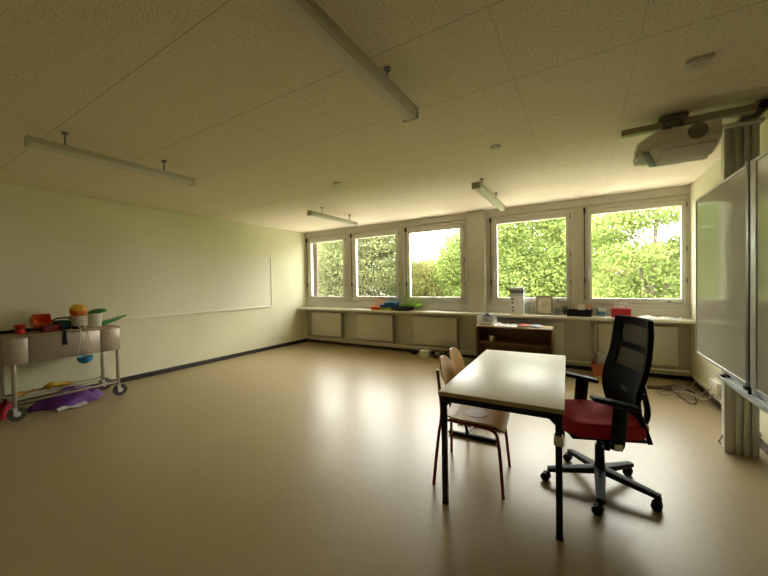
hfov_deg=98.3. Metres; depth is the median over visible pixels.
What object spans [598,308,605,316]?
striped cup
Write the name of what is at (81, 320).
wire basket
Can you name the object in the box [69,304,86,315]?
ball
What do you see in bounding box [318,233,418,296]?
tree
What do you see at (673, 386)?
cable
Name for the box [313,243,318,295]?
trim
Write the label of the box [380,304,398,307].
tray
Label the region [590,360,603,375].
storage bin
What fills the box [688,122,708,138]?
vent grille
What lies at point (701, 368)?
wall
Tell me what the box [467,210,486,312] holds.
trim
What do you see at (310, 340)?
baseboard
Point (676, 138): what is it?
projector
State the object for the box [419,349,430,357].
box
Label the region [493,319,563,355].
radiator
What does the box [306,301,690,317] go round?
trim
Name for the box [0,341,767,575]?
floor
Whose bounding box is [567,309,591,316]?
box
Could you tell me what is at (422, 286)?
tree
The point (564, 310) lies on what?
glass jar
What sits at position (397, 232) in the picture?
window
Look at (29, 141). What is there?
ceiling light
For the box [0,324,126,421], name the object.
trolley
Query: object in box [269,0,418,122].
ceiling light
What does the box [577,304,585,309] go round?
note
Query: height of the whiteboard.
2.700 m
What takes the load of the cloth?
on the trolley
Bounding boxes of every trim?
[297,307,695,323]
[305,185,689,237]
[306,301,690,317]
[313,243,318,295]
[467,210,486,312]
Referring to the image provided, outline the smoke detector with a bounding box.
[682,53,714,71]
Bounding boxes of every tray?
[370,306,380,309]
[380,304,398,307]
[380,308,394,310]
[383,302,398,304]
[394,306,413,310]
[401,303,422,306]
[715,373,767,413]
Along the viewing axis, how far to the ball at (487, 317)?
5.59 m
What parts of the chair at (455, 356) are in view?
backrest, leg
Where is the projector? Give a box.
[621,98,767,166]
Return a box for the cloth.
[11,389,39,395]
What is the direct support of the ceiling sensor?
attached to the ceiling
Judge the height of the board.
1.128 m
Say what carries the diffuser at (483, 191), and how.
attached to the ceiling light at (478, 187)
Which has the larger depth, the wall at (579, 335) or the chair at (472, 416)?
the wall at (579, 335)
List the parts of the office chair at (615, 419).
arm, arm, armrest post, arm, seat, armrest post, arm, backrest, panel, arm, panel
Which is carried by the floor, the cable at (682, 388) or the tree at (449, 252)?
the cable at (682, 388)
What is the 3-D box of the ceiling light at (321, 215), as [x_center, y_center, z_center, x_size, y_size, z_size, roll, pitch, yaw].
[-0.881,-1.277,5.895,0.091,0.187,1.282,0,1,31]
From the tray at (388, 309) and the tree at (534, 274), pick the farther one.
the tree at (534, 274)
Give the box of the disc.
[88,308,106,313]
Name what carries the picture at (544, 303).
attached to the picture frame at (544, 304)
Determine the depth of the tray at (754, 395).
2.01 m
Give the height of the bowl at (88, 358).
0.460 m
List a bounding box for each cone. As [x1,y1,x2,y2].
[13,324,26,329]
[14,329,26,333]
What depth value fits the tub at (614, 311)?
4.88 m
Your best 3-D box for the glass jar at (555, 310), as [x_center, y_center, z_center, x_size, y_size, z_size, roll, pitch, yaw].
[2.798,0.374,5.380,0.102,0.139,0.102,0,1,31]
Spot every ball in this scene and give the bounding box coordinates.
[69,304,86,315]
[483,313,492,322]
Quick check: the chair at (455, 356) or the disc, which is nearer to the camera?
the chair at (455, 356)
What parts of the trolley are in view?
leg, leg, panel, rail, panel, leg, panel, leg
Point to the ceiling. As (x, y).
(236, 99)
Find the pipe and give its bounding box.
[306,336,689,376]
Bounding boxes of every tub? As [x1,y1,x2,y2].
[595,352,606,364]
[610,308,631,317]
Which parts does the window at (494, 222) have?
operating rod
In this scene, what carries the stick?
on the trolley
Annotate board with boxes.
[0,237,272,329]
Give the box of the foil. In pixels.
[42,381,72,389]
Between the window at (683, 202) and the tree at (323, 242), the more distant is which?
the tree at (323, 242)
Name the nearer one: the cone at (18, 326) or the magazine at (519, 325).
the cone at (18, 326)
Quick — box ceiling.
[0,0,767,232]
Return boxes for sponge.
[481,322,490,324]
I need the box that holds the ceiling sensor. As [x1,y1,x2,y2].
[490,144,500,150]
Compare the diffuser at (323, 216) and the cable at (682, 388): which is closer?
the cable at (682, 388)
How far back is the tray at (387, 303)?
6.89 m
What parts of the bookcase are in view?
panel, shelf, panel, panel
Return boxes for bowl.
[74,326,92,363]
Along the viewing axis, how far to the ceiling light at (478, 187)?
4.38 m
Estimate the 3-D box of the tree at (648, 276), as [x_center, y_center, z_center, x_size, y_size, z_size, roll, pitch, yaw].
[8.924,0.879,10.933,5.858,8.523,3.536,0,1,31]
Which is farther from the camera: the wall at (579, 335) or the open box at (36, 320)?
the wall at (579, 335)
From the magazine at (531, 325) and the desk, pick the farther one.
the magazine at (531, 325)
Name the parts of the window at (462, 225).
operating rod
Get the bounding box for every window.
[306,234,348,301]
[350,228,402,302]
[404,221,467,303]
[489,209,573,305]
[583,195,689,307]
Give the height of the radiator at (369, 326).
0.610 m
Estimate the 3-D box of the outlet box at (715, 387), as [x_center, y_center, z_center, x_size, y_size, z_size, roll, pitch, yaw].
[3.733,1.141,3.739,0.047,0.185,0.260,0,1,31]
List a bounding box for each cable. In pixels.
[655,385,702,394]
[658,389,709,394]
[668,387,696,404]
[672,386,713,400]
[676,388,711,399]
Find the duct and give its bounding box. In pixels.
[695,377,760,435]
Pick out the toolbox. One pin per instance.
(66, 324)
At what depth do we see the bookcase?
5.49 m
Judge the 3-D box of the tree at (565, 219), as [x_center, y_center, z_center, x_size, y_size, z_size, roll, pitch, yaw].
[12.070,-0.251,23.649,9.340,10.282,7.432,-1,1,3]
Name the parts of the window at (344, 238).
operating rod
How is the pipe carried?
attached to the wall at (579, 335)
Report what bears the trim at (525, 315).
attached to the wall at (579, 335)
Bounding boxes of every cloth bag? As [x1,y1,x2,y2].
[0,398,17,420]
[27,385,104,412]
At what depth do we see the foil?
4.15 m
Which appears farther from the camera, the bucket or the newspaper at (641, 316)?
the newspaper at (641, 316)
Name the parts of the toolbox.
handle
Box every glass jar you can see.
[553,307,559,315]
[560,305,567,315]
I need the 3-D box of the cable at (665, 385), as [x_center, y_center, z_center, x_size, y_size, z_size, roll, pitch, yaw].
[3.715,1.283,4.249,0.484,0.039,0.244,-1,1,22]
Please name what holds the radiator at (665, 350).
attached to the wall at (579, 335)
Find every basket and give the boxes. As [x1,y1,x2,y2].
[40,325,60,331]
[69,315,87,328]
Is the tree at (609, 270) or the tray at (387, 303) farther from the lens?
the tree at (609, 270)
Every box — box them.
[29,313,52,328]
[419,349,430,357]
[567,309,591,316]
[709,378,721,400]
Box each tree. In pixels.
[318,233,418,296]
[318,242,364,295]
[383,254,454,296]
[426,224,518,296]
[459,213,623,297]
[508,219,622,277]
[555,206,680,298]
[592,240,678,297]
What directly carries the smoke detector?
attached to the ceiling
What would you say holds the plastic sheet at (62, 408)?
on the floor
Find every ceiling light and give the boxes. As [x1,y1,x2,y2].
[24,131,194,185]
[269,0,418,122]
[307,207,357,225]
[472,178,505,210]
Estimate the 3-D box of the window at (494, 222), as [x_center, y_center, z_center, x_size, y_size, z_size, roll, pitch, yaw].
[2.529,-0.497,5.763,1.334,1.580,0.163,0,1,31]
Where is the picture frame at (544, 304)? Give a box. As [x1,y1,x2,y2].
[536,296,552,314]
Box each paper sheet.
[493,322,508,325]
[503,324,517,326]
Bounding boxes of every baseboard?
[17,338,306,405]
[307,339,689,380]
[690,376,767,454]
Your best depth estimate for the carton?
5.65 m
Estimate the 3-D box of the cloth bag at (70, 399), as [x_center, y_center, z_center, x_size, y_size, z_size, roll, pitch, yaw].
[-3.981,1.356,4.186,0.337,0.206,0.795,0,1,34]
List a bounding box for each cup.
[489,335,494,340]
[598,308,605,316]
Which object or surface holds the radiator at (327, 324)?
attached to the wall at (579, 335)
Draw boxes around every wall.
[0,183,307,399]
[306,194,689,374]
[690,117,767,444]
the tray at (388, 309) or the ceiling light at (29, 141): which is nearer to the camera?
the ceiling light at (29, 141)
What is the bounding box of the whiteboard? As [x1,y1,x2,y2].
[695,117,767,457]
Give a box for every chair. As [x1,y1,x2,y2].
[432,355,510,499]
[448,347,497,443]
[540,315,662,516]
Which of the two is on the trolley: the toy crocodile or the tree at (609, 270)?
the toy crocodile
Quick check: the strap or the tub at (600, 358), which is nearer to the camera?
the strap
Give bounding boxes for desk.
[438,350,565,541]
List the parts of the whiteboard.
edge frame, board panel, hinge rail, hinge rail, edge frame, board panel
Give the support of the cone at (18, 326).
on the cone at (20, 331)
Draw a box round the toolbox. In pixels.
[52,317,70,329]
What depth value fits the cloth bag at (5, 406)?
3.74 m
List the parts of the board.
rail, rail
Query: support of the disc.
on the bucket
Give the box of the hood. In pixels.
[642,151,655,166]
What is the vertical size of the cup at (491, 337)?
0.085 m
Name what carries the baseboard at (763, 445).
attached to the wall at (701, 368)
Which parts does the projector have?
plate, support arm, arm mount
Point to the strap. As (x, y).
(65, 342)
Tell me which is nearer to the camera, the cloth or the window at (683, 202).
the cloth
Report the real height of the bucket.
0.175 m
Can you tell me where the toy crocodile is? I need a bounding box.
[102,315,125,324]
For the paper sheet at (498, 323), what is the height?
0.036 m
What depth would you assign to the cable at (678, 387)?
3.99 m
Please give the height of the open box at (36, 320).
0.182 m
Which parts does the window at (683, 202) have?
operating rod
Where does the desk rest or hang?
on the floor
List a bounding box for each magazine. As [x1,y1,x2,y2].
[517,324,529,327]
[527,324,542,327]
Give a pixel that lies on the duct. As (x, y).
(697, 379)
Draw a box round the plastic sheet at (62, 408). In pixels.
[57,401,88,411]
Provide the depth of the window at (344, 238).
8.08 m
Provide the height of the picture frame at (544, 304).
0.308 m
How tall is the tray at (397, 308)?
0.085 m
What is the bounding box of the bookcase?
[476,323,553,357]
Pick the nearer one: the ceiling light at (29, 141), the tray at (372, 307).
the ceiling light at (29, 141)
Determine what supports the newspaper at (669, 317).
on the trim at (525, 315)
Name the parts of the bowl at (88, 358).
cord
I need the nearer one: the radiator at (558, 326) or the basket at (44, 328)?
the basket at (44, 328)
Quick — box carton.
[510,287,523,313]
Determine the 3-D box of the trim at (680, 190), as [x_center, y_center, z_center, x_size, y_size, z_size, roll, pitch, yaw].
[1.143,-1.358,6.551,7.352,0.115,0.025,0,1,31]
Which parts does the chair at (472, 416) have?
leg, backrest, leg, leg, seat, leg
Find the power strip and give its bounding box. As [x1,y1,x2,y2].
[647,385,676,388]
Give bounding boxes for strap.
[57,323,67,344]
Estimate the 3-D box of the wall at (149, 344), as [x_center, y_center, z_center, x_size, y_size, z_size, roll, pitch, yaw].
[-4.171,0.075,5.028,0.200,2.750,8.620,0,1,31]
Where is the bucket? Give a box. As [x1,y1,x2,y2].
[87,313,102,326]
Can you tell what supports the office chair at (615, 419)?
on the floor
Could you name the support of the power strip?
on the floor
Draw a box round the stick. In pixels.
[0,328,40,333]
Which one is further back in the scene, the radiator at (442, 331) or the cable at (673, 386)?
the radiator at (442, 331)
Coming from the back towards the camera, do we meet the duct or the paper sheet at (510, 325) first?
the paper sheet at (510, 325)
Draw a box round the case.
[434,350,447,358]
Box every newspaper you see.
[636,315,669,319]
[664,316,681,319]
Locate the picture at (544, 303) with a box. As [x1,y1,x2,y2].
[538,297,550,312]
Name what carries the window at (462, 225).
in the wall at (579, 335)
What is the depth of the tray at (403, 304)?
6.69 m
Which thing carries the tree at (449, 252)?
on the lawn
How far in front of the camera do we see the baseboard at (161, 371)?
5.95 m
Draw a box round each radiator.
[312,312,343,338]
[357,314,394,343]
[413,316,459,349]
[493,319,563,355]
[594,323,677,365]
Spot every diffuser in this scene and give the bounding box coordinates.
[310,214,356,225]
[474,187,504,210]
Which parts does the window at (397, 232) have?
operating rod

